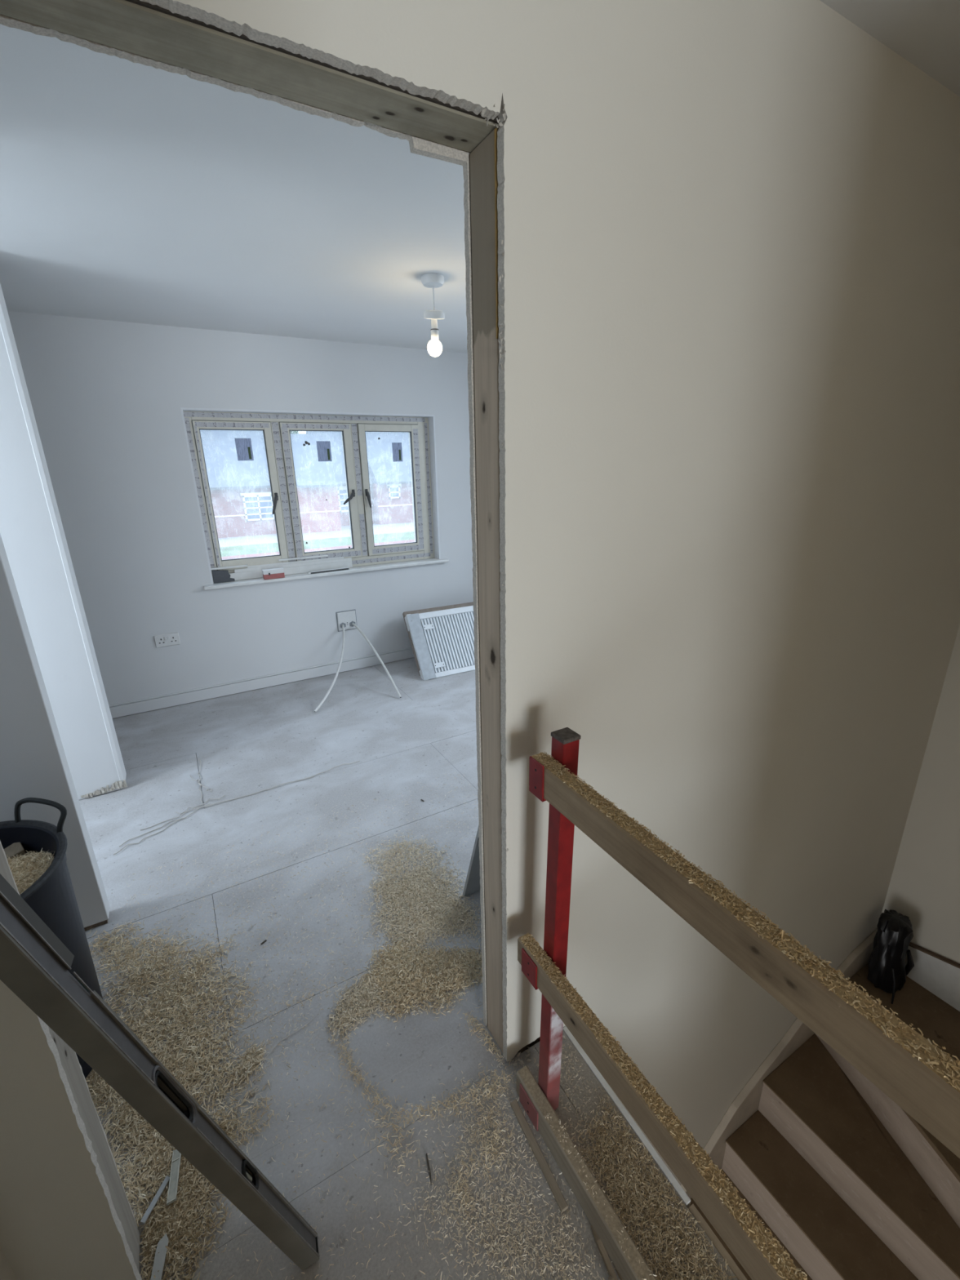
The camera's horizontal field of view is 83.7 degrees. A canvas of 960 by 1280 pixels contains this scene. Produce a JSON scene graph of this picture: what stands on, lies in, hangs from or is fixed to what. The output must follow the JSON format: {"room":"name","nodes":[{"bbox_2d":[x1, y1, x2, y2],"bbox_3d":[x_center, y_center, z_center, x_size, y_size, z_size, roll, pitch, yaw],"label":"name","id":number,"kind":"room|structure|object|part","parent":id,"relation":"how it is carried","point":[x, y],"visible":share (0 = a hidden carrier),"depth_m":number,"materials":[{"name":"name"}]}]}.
{"room":"construction site","nodes":[
{"label":"construction site","id":0,"kind":"room"},
{"bbox_2d":[0,1245,17,1279],"bbox_3d":[-0.110,0.578,-0.638,0.100,2.440,3.000,-11,21,-28],"label":"wall","id":1,"kind":"structure","parent":0,"point":[6,1273],"depth_m":0.90,"materials":[{"name":"paint"}]},
{"bbox_2d":[0,533,110,930],"bbox_3d":[-2.051,0.021,1.262,1.515,2.393,0.072,-11,21,-28],"label":"wall","id":2,"kind":"structure","parent":0,"point":[33,763],"depth_m":1.71,"materials":[{"name":"paint"}]},
{"bbox_3d":[-2.031,1.150,1.630,1.508,0.018,0.060,-11,21,-28],"label":"sole plate","id":3,"kind":"part","parent":2,"relation":"part of","materials":[{"name":"brown wood"}]},
{"bbox_2d":[0,283,127,799],"bbox_3d":[-2.550,-0.245,2.106,1.537,2.393,0.115,-11,21,-28],"label":"wall","id":4,"kind":"structure","parent":0,"point":[32,532],"depth_m":2.42,"materials":[{"name":"paint"}]},
{"bbox_2d":[0,23,467,353],"bbox_3d":[-0.969,-1.608,2.164,4.996,0.100,3.358,-11,21,-28],"label":"ceiling","id":5,"kind":"structure","parent":0,"point":[131,192],"depth_m":1.79,"materials":[{"name":"paint"}]},
{"bbox_2d":[421,272,444,356],"bbox_3d":[-0.214,-1.510,2.512,0.104,0.330,0.104,-11,21,-28],"label":"pendant lamp","id":6,"kind":"object","parent":5,"relation":"hanging from","point":[431,280],"visible":1,"depth_m":2.48,"materials":[{"name":"white plastic"}]},
{"bbox_3d":[-0.215,-1.390,2.549,0.071,0.077,0.071,-11,21,-28],"label":"bulb","id":7,"kind":"part","parent":6,"relation":"part of","materials":[{"name":"white glass"}]},
{"bbox_2d":[7,311,473,705],"bbox_3d":[-1.690,0.221,4.154,4.996,5.400,0.300,-11,21,-28],"label":"wall","id":8,"kind":"structure","parent":0,"point":[108,399],"depth_m":3.54,"materials":[{"name":"paint"}]},
{"bbox_2d":[153,632,180,648],"bbox_3d":[-2.119,0.000,3.635,0.146,0.085,0.012,-11,21,-28],"label":"double socket","id":9,"kind":"object","parent":8,"relation":"attached to","point":[168,639],"visible":1,"depth_m":3.63,"materials":[{"name":"white plastic"}]},
{"bbox_2d":[210,564,248,569],"bbox_3d":[-1.763,-0.512,3.773,0.238,0.012,0.024,-11,21,-28],"label":"trim","id":10,"kind":"structure","parent":8,"relation":"attached to","point":[237,566],"depth_m":3.76,"materials":[{"name":"plastic"}]},
{"bbox_2d":[108,647,413,718],"bbox_3d":[-1.567,0.302,4.064,4.696,0.092,0.015,-11,21,-28],"label":"baseboard","id":11,"kind":"structure","parent":8,"relation":"attached to","point":[117,710],"depth_m":3.98,"materials":[{"name":"paint"}]},
{"bbox_2d":[301,555,328,559],"bbox_3d":[-1.251,-0.627,4.048,0.203,0.012,0.024,-11,21,-28],"label":"trim","id":12,"kind":"structure","parent":8,"relation":"attached to","point":[318,556],"depth_m":4.04,"materials":[{"name":"plastic"}]},
{"bbox_2d":[182,411,448,590],"bbox_3d":[-1.168,-1.085,4.051,1.860,1.135,0.375,-11,21,-28],"label":"window","id":13,"kind":"structure","parent":8,"relation":"in","point":[366,555],"depth_m":3.96,"materials":[{"name":"beige plastic"}]},
{"bbox_3d":[-1.797,-0.450,3.756,0.134,0.088,0.015,-11,21,-28],"label":"frame offcut","id":14,"kind":"part","parent":13,"relation":"part of","materials":[{"name":"black plastic"}]},
{"bbox_3d":[-1.652,-0.996,3.744,0.479,0.980,0.064,-11,21,-28],"label":"sash frame","id":15,"kind":"part","parent":13,"relation":"part of","materials":[{"name":"beige plastic"}]},
{"bbox_2d":[262,567,284,579],"bbox_3d":[-1.487,-0.478,3.861,0.143,0.065,0.052,-11,21,-28],"label":"box","id":16,"kind":"object","parent":13,"relation":"on","point":[274,573],"visible":1,"depth_m":3.84,"materials":[{"name":"cardboard"}]},
{"bbox_3d":[-1.487,-0.495,3.856,0.143,0.030,0.051,-11,21,-28],"label":"box lid","id":17,"kind":"part","parent":16,"relation":"part of","materials":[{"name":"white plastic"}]},
{"bbox_3d":[-1.452,-0.959,3.806,0.027,0.130,0.061,11,22,33],"label":"handle","id":18,"kind":"part","parent":13,"relation":"part of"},
{"bbox_2d":[229,556,352,580],"bbox_3d":[-1.392,-0.538,3.998,0.895,0.091,0.018,-11,21,-28],"label":"stack","id":19,"kind":"object","parent":13,"relation":"on","point":[297,566],"visible":0.88,"depth_m":4.00,"materials":[{"name":"white plastic"}]},
{"bbox_3d":[-1.214,-0.711,4.268,1.726,0.032,0.165,-11,21,-28],"label":"sill","id":20,"kind":"part","parent":13,"relation":"part of","materials":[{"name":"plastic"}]},
{"bbox_3d":[-1.175,-1.091,4.003,0.499,0.980,0.064,-11,21,-28],"label":"sash frame","id":21,"kind":"part","parent":13,"relation":"part of","materials":[{"name":"beige plastic"}]},
{"bbox_3d":[-0.987,-1.072,4.052,0.103,0.092,0.027,-17,24,-40],"label":"handle","id":22,"kind":"part","parent":13,"relation":"part of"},
{"bbox_3d":[-0.859,-1.081,4.132,0.039,0.121,0.025,8,20,26],"label":"handle","id":23,"kind":"part","parent":13,"relation":"part of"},
{"bbox_3d":[-0.700,-1.185,4.262,0.484,0.980,0.064,-11,21,-28],"label":"sash frame","id":24,"kind":"part","parent":13,"relation":"part of","materials":[{"name":"beige plastic"}]},
{"bbox_2d":[335,609,356,631],"bbox_3d":[-1.050,-0.152,4.234,0.158,0.160,0.016,-11,21,-28],"label":"plate","id":25,"kind":"object","parent":8,"relation":"attached to","point":[346,618],"visible":0.93,"depth_m":4.23,"materials":[{"name":"grey plastic"}]},
{"bbox_2d":[314,624,345,712],"bbox_3d":[-1.058,0.182,3.916,0.093,0.394,0.777,0,18,3],"label":"pipe","id":26,"kind":"object","parent":25,"relation":"attached to","point":[343,625],"visible":1,"depth_m":3.84,"materials":[{"name":"white plastic"}]},
{"bbox_2d":[351,622,401,697],"bbox_3d":[-0.782,0.137,4.037,0.032,0.394,0.750,-14,22,-34],"label":"pipe","id":27,"kind":"object","parent":25,"relation":"attached to","point":[353,624],"visible":1,"depth_m":4.00,"materials":[{"name":"white plastic"}]},
{"bbox_2d":[79,657,747,1279],"bbox_3d":[-0.059,1.282,1.548,4.796,0.261,6.190,-11,21,-28],"label":"floor","id":28,"kind":"structure","parent":0,"point":[246,743],"depth_m":1.84,"materials":[{"name":"grey concrete"}]},
{"bbox_2d":[0,797,103,1079],"bbox_3d":[-1.281,0.852,1.372,0.482,0.714,0.482,-11,21,-28],"label":"bucket","id":29,"kind":"object","parent":28,"relation":"on","point":[42,877],"visible":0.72,"depth_m":1.42,"materials":[{"name":"black plastic"}]},
{"bbox_2d":[4,842,26,858],"bbox_3d":[-1.309,0.610,1.476,0.058,0.070,0.092,14,23,38],"label":"timber offcut","id":30,"kind":"object","parent":29,"relation":"in","point":[15,849],"visible":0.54,"depth_m":1.48,"materials":[{"name":"beige wood"}]},
{"bbox_3d":[-1.215,0.495,1.489,0.174,0.111,0.045,5,19,18],"label":"rope handle","id":31,"kind":"part","parent":29,"relation":"part of","materials":[{"name":"black plastic"}]},
{"bbox_3d":[-2.311,0.905,2.437,1.866,0.005,0.626,-11,21,-28],"label":"panel","id":32,"kind":"part","parent":28,"relation":"part of","materials":[{"name":"grey concrete"}]},
{"bbox_3d":[-1.686,1.234,1.392,1.850,0.006,0.632,-11,21,-28],"label":"panel","id":33,"kind":"part","parent":28,"relation":"part of","materials":[{"name":"beige wood"}]},
{"bbox_2d":[0,873,319,1270],"bbox_3d":[-0.544,0.500,0.724,0.484,1.762,0.066,-16,23,-38],"label":"spirit level","id":34,"kind":"object","parent":28,"relation":"on","point":[35,963],"visible":1,"depth_m":0.77,"materials":[{"name":"grey metal"}]},
{"bbox_2d":[85,1068,239,1279],"bbox_3d":[-0.786,1.218,1.329,0.672,0.024,0.279,16,25,42],"label":"drift","id":35,"kind":"object","parent":28,"relation":"on","point":[180,1209],"depth_m":1.19,"materials":[{"name":"beige wood"}]},
{"bbox_3d":[-0.729,1.257,1.206,0.011,0.004,0.082,2,18,10],"label":"grey strip","id":36,"kind":"part","parent":35,"relation":"part of","materials":[{"name":"grey plastic"}]},
{"bbox_3d":[-0.665,1.288,1.112,0.021,0.005,0.083,-6,19,-15],"label":"trim offcut","id":37,"kind":"part","parent":35,"relation":"part of","materials":[{"name":"white wood"}]},
{"bbox_2d":[166,1149,181,1205],"bbox_3d":[-0.708,1.240,1.243,0.018,0.009,0.108,-8,19,-20],"label":"plastic packer","id":38,"kind":"object","parent":35,"relation":"on","point":[174,1175],"visible":0.84,"depth_m":1.24,"materials":[{"name":"grey plastic"}]},
{"bbox_2d":[85,911,271,1254],"bbox_3d":[-0.932,1.133,1.590,0.536,0.029,1.098,-12,21,-30],"label":"drift","id":39,"kind":"object","parent":28,"relation":"on","point":[194,1074],"visible":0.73,"depth_m":1.59,"materials":[{"name":"brown wood"}]},
{"bbox_2d":[113,758,359,854],"bbox_3d":[-1.327,0.728,2.887,1.168,0.008,0.636,-15,23,-37],"label":"crack","id":40,"kind":"object","parent":28,"relation":"on","point":[187,811],"visible":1,"depth_m":2.62,"materials":[{"name":"grey concrete"}]},
{"bbox_2d":[231,1041,266,1087],"bbox_3d":[-0.642,1.167,1.485,0.070,0.018,0.116,3,19,12],"label":"tuft","id":41,"kind":"object","parent":28,"relation":"on","point":[257,1051],"visible":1,"depth_m":1.49,"materials":[{"name":"brown wood"}]},
{"bbox_3d":[-1.518,0.487,3.664,1.938,0.005,0.818,-11,21,-28],"label":"panel","id":42,"kind":"part","parent":28,"relation":"part of","materials":[{"name":"grey concrete"}]},
{"bbox_3d":[-1.168,0.904,2.369,2.380,0.006,0.628,-11,21,-28],"label":"panel","id":43,"kind":"part","parent":28,"relation":"part of","materials":[{"name":"grey concrete"}]},
{"bbox_2d":[256,1005,322,1068],"bbox_3d":[-0.550,1.149,1.558,0.018,0.002,0.221,14,23,38],"label":"strand","id":44,"kind":"object","parent":28,"relation":"on","point":[322,1006],"visible":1,"depth_m":1.56,"materials":[{"name":"grey"}]},
{"bbox_3d":[-0.381,1.151,1.564,2.498,0.006,0.346,-11,21,-28],"label":"panel","id":45,"kind":"part","parent":28,"relation":"part of","materials":[{"name":"grey concrete"}]},
{"bbox_3d":[-0.334,1.227,1.331,0.953,0.006,0.129,-11,21,-28],"label":"panel","id":46,"kind":"part","parent":28,"relation":"part of","materials":[{"name":"grey concrete"}]},
{"bbox_3d":[-0.464,0.538,3.443,2.400,0.006,0.626,-11,21,-28],"label":"panel","id":47,"kind":"part","parent":28,"relation":"part of","materials":[{"name":"grey concrete"}]},
{"bbox_3d":[0.152,0.869,2.394,2.396,0.006,0.632,-11,21,-28],"label":"panel","id":48,"kind":"part","parent":28,"relation":"part of","materials":[{"name":"grey concrete"}]},
{"bbox_2d":[324,968,396,1038],"bbox_3d":[-0.379,1.109,1.644,0.206,0.020,0.180,-11,21,-28],"label":"wood shavings","id":49,"kind":"object","parent":28,"relation":"on","point":[368,994],"visible":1,"depth_m":1.64,"materials":[{"name":"brown wood"}]},
{"bbox_2d":[217,973,519,1225],"bbox_3d":[-0.308,1.166,1.469,0.836,0.018,0.544,2,18,10],"label":"trail","id":50,"kind":"object","parent":28,"relation":"on","point":[496,1137],"visible":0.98,"depth_m":1.37,"materials":[{"name":"brown wood"}]},
{"bbox_2d":[89,764,713,1279],"bbox_3d":[-0.355,1.050,1.842,2.149,0.009,2.414,-9,20,-24],"label":"wood shavings","id":51,"kind":"object","parent":28,"relation":"on","point":[373,765],"visible":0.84,"depth_m":1.60,"materials":[{"name":"brown wood"}]},
{"bbox_2d":[359,934,482,1022],"bbox_3d":[-0.174,1.073,1.715,0.429,0.037,0.300,2,18,9],"label":"pile","id":52,"kind":"object","parent":28,"relation":"on","point":[402,966],"visible":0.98,"depth_m":1.73,"materials":[{"name":"brown wood"}]},
{"bbox_2d":[361,832,481,957],"bbox_3d":[-0.230,0.953,2.099,0.463,0.029,0.695,-5,19,-12],"label":"pile","id":53,"kind":"object","parent":28,"relation":"on","point":[418,886],"visible":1,"depth_m":2.02,"materials":[{"name":"brown wood"}]},
{"bbox_3d":[-0.006,0.187,4.488,1.554,0.006,0.818,-11,21,-28],"label":"panel","id":54,"kind":"part","parent":28,"relation":"part of","materials":[{"name":"grey concrete"}]},
{"bbox_2d":[426,1153,431,1185],"bbox_3d":[-0.120,1.240,1.257,0.005,0.003,0.064,-7,19,-17],"label":"dark sliver","id":55,"kind":"object","parent":28,"relation":"on","point":[428,1163],"visible":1,"depth_m":1.26,"materials":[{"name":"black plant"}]},
{"bbox_3d":[-0.171,1.326,1.017,1.095,0.006,0.602,-11,21,-28],"label":"panel","id":56,"kind":"part","parent":28,"relation":"part of","materials":[{"name":"grey concrete"}]},
{"bbox_2d":[402,601,473,675],"bbox_3d":[-0.186,-0.020,4.443,0.804,0.484,0.364,-10,20,-26],"label":"cardboard sleeve","id":57,"kind":"object","parent":28,"relation":"on","point":[468,604],"visible":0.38,"depth_m":4.38,"materials":[{"name":"cardboard"}]},
{"bbox_2d":[404,605,475,680],"bbox_3d":[-0.168,0.004,4.379,0.795,0.488,0.380,-10,20,-26],"label":"radiator","id":58,"kind":"object","parent":28,"relation":"on","point":[443,640],"visible":0.73,"depth_m":4.29,"materials":[{"name":"metal"}]},
{"bbox_3d":[-0.160,0.004,4.386,0.776,0.461,0.349,-10,20,-26],"label":"panel","id":59,"kind":"part","parent":58,"relation":"part of","materials":[{"name":"white metal"}]},
{"bbox_3d":[0.604,0.552,3.334,1.712,0.006,0.628,-11,21,-28],"label":"panel","id":60,"kind":"part","parent":28,"relation":"part of","materials":[{"name":"grey concrete"}]},
{"bbox_2d":[462,824,479,897],"bbox_3d":[0.384,0.343,1.850,0.800,1.324,0.467,-11,21,-28],"label":"leaning board","id":61,"kind":"object","parent":28,"relation":"on","point":[472,885],"visible":0.14,"depth_m":1.98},
{"bbox_2d":[384,1060,620,1279],"bbox_3d":[0.041,1.261,1.171,0.445,0.009,0.606,-11,21,-28],"label":"sawdust","id":62,"kind":"object","parent":28,"relation":"on","point":[549,1268],"visible":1,"depth_m":1.18,"materials":[{"name":"brown wood"}]},
{"bbox_2d":[511,1033,565,1069],"bbox_3d":[0.164,1.147,1.507,0.174,0.008,0.040,-11,21,-28],"label":"rubble","id":63,"kind":"object","parent":28,"relation":"on","point":[527,1051],"visible":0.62,"depth_m":1.49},
{"bbox_2d":[510,1098,568,1213],"bbox_3d":[0.136,1.224,1.283,0.017,0.009,0.236,-10,20,-24],"label":"batten","id":64,"kind":"object","parent":28,"relation":"on","point":[542,1162],"visible":1,"depth_m":1.27,"materials":[{"name":"brown wood"}]},
{"bbox_2d":[520,727,581,1131],"bbox_3d":[0.152,0.691,1.217,0.098,1.061,0.084,-11,21,-28],"label":"post","id":65,"kind":"object","parent":28,"relation":"on","point":[565,741],"visible":0.73,"depth_m":1.17,"materials":[{"name":"red metal"}]},
{"bbox_3d":[0.122,1.173,1.347,0.004,0.064,0.078,-11,21,-28],"label":"bracket plate","id":66,"kind":"part","parent":65,"relation":"part of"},
{"bbox_3d":[0.113,0.753,1.228,0.004,0.068,0.058,-11,21,-28],"label":"bracket plate","id":67,"kind":"part","parent":65,"relation":"part of","materials":[{"name":"red metal"}]},
{"bbox_3d":[0.112,0.275,1.066,0.004,0.080,0.046,-11,21,-28],"label":"bracket plate","id":68,"kind":"part","parent":65,"relation":"part of","materials":[{"name":"red metal"}]},
{"bbox_2d":[517,933,807,1279],"bbox_3d":[0.633,1.006,0.393,0.038,0.077,2.134,-11,21,-28],"label":"guard rail","id":69,"kind":"object","parent":65,"relation":"attached to","point":[762,1257],"visible":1,"depth_m":0.90,"materials":[{"name":"brown wood"}]},
{"bbox_2d":[528,751,959,1158],"bbox_3d":[0.627,0.537,0.223,0.042,0.078,2.103,-11,20,-27],"label":"guard rail","id":70,"kind":"object","parent":65,"relation":"attached to","point":[919,1077],"visible":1,"depth_m":0.64,"materials":[{"name":"brown wood"}]},
{"bbox_2d":[515,1065,656,1279],"bbox_3d":[0.627,1.424,0.517,0.036,0.082,2.128,-11,20,-27],"label":"guard rail","id":71,"kind":"object","parent":28,"relation":"on","point":[622,1251],"visible":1,"depth_m":1.17,"materials":[{"name":"brown wood"}]},
{"bbox_2d":[591,1225,617,1279],"bbox_3d":[0.274,1.289,1.072,0.014,0.010,0.191,-7,19,-18],"label":"timber splinter","id":72,"kind":"object","parent":28,"relation":"on","point":[601,1247],"visible":1,"depth_m":1.11,"materials":[{"name":"wood"}]},
{"bbox_2d":[608,1275,614,1279],"bbox_3d":[0.268,1.282,1.056,0.015,0.012,0.046,-9,20,-22],"label":"timber splinter","id":73,"kind":"object","parent":72,"relation":"on","point":[610,1277],"visible":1,"depth_m":1.07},
{"bbox_2d":[612,1262,623,1279],"bbox_3d":[0.289,1.285,1.080,0.012,0.011,0.210,-9,20,-21],"label":"timber splinter","id":74,"kind":"object","parent":28,"relation":"on","point":[617,1271],"visible":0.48,"depth_m":1.08,"materials":[{"name":"brown wood"}]},
{"bbox_2d":[530,1040,731,1279],"bbox_3d":[0.384,1.274,1.113,0.218,0.006,0.968,-11,21,-28],"label":"sawdust","id":75,"kind":"object","parent":28,"relation":"on","point":[562,1040],"visible":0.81,"depth_m":1.28,"materials":[{"name":"brown wood"}]},
{"bbox_3d":[0.346,1.223,1.299,0.097,0.006,0.602,-11,21,-28],"label":"panel","id":76,"kind":"part","parent":28,"relation":"part of","materials":[{"name":"beige wood"}]},
{"bbox_2d":[573,1089,736,1279],"bbox_3d":[0.431,1.297,1.023,0.230,0.018,0.811,-11,21,-28],"label":"drift","id":77,"kind":"object","parent":28,"relation":"on","point":[657,1213],"visible":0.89,"depth_m":1.19,"materials":[{"name":"beige wood"}]},
{"bbox_2d":[0,0,959,1279],"bbox_3d":[0.601,1.100,1.856,3.301,5.010,0.132,-11,21,-28],"label":"wall","id":78,"kind":"structure","parent":0,"point":[729,381],"depth_m":1.25,"materials":[{"name":"paint"}]},
{"bbox_2d":[0,0,508,1272],"bbox_3d":[-0.349,0.217,0.988,0.956,2.124,0.121,-11,21,-28],"label":"door frame","id":79,"kind":"structure","parent":78,"relation":"in","point":[137,27],"depth_m":0.90,"materials":[{"name":"brown wood"}]},
{"bbox_2d":[819,0,959,97],"bbox_3d":[1.362,-0.908,-0.272,3.501,0.100,3.100,-11,21,-28],"label":"ceiling","id":80,"kind":"structure","parent":0,"point":[926,33],"depth_m":1.15,"materials":[{"name":"paint"}]},
{"bbox_2d":[881,624,959,964],"bbox_3d":[2.849,1.211,1.378,0.100,5.010,3.232,-11,21,-28],"label":"wall","id":81,"kind":"structure","parent":0,"point":[924,887],"depth_m":2.50,"materials":[{"name":"paint"}]},
{"bbox_3d":[1.402,3.918,1.412,3.301,0.099,3.132,-11,21,-28],"label":"floor","id":82,"kind":"structure","parent":0,"visible":0},
{"bbox_2d":[680,928,959,1279],"bbox_3d":[1.357,2.006,1.442,2.695,3.522,1.779,-11,21,-28],"label":"staircase","id":83,"kind":"structure","parent":82,"relation":"on","point":[846,1180],"depth_m":2.25,"materials":[{"name":"white paint"}]},
{"bbox_2d":[866,908,914,1004],"bbox_3d":[2.006,1.526,2.617,0.221,0.358,0.177,-11,21,-28],"label":"bag","id":84,"kind":"object","parent":83,"relation":"on","point":[888,971],"visible":1,"depth_m":2.58,"materials":[{"name":"black plastic"}]},
{"label":"outside","id":85,"kind":"structure","parent":0,"visible":0},
{"bbox_2d":[217,522,413,546],"bbox_3d":[-17.976,-14.917,60.570,150.000,0.200,116.000,-11,21,-28],"label":"ground","id":86,"kind":"structure","parent":85,"point":[406,526],"depth_m":35.19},
{"bbox_2d":[200,430,276,537],"bbox_3d":[-18.219,-11.066,37.330,8.370,6.940,8.820,-11,21,-28],"label":"brick house","id":87,"kind":"structure","parent":86,"relation":"on","point":[241,495],"depth_m":35.20,"materials":[{"name":"red brick"}]},
{"bbox_2d":[290,433,341,533],"bbox_3d":[-12.899,-11.572,39.190,2.700,6.540,8.820,-11,21,-28],"label":"brick house","id":88,"kind":"structure","parent":86,"relation":"on","point":[317,482],"depth_m":36.56,"materials":[{"name":"red brick"}]},
{"bbox_2d":[219,531,414,556],"bbox_3d":[2.323,-4.501,27.108,90.000,0.030,23.000,-11,21,-28],"label":"lawn","id":89,"kind":"structure","parent":86,"relation":"on","point":[340,541],"depth_m":30.87,"materials":[{"name":"green plant"}]},
{"bbox_2d":[306,431,373,525],"bbox_3d":[-11.752,-13.116,43.036,3.400,7.040,8.820,-11,21,-28],"label":"brick house","id":90,"kind":"structure","parent":86,"relation":"on","point":[337,464],"depth_m":40.52,"materials":[{"name":"red brick"}]},
{"bbox_2d":[365,431,413,524],"bbox_3d":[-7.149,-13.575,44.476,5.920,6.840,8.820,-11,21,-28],"label":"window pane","id":91,"kind":"structure","parent":86,"relation":"on","point":[391,488],"depth_m":41.23,"materials":[{"name":"clear glass"}]}
]}

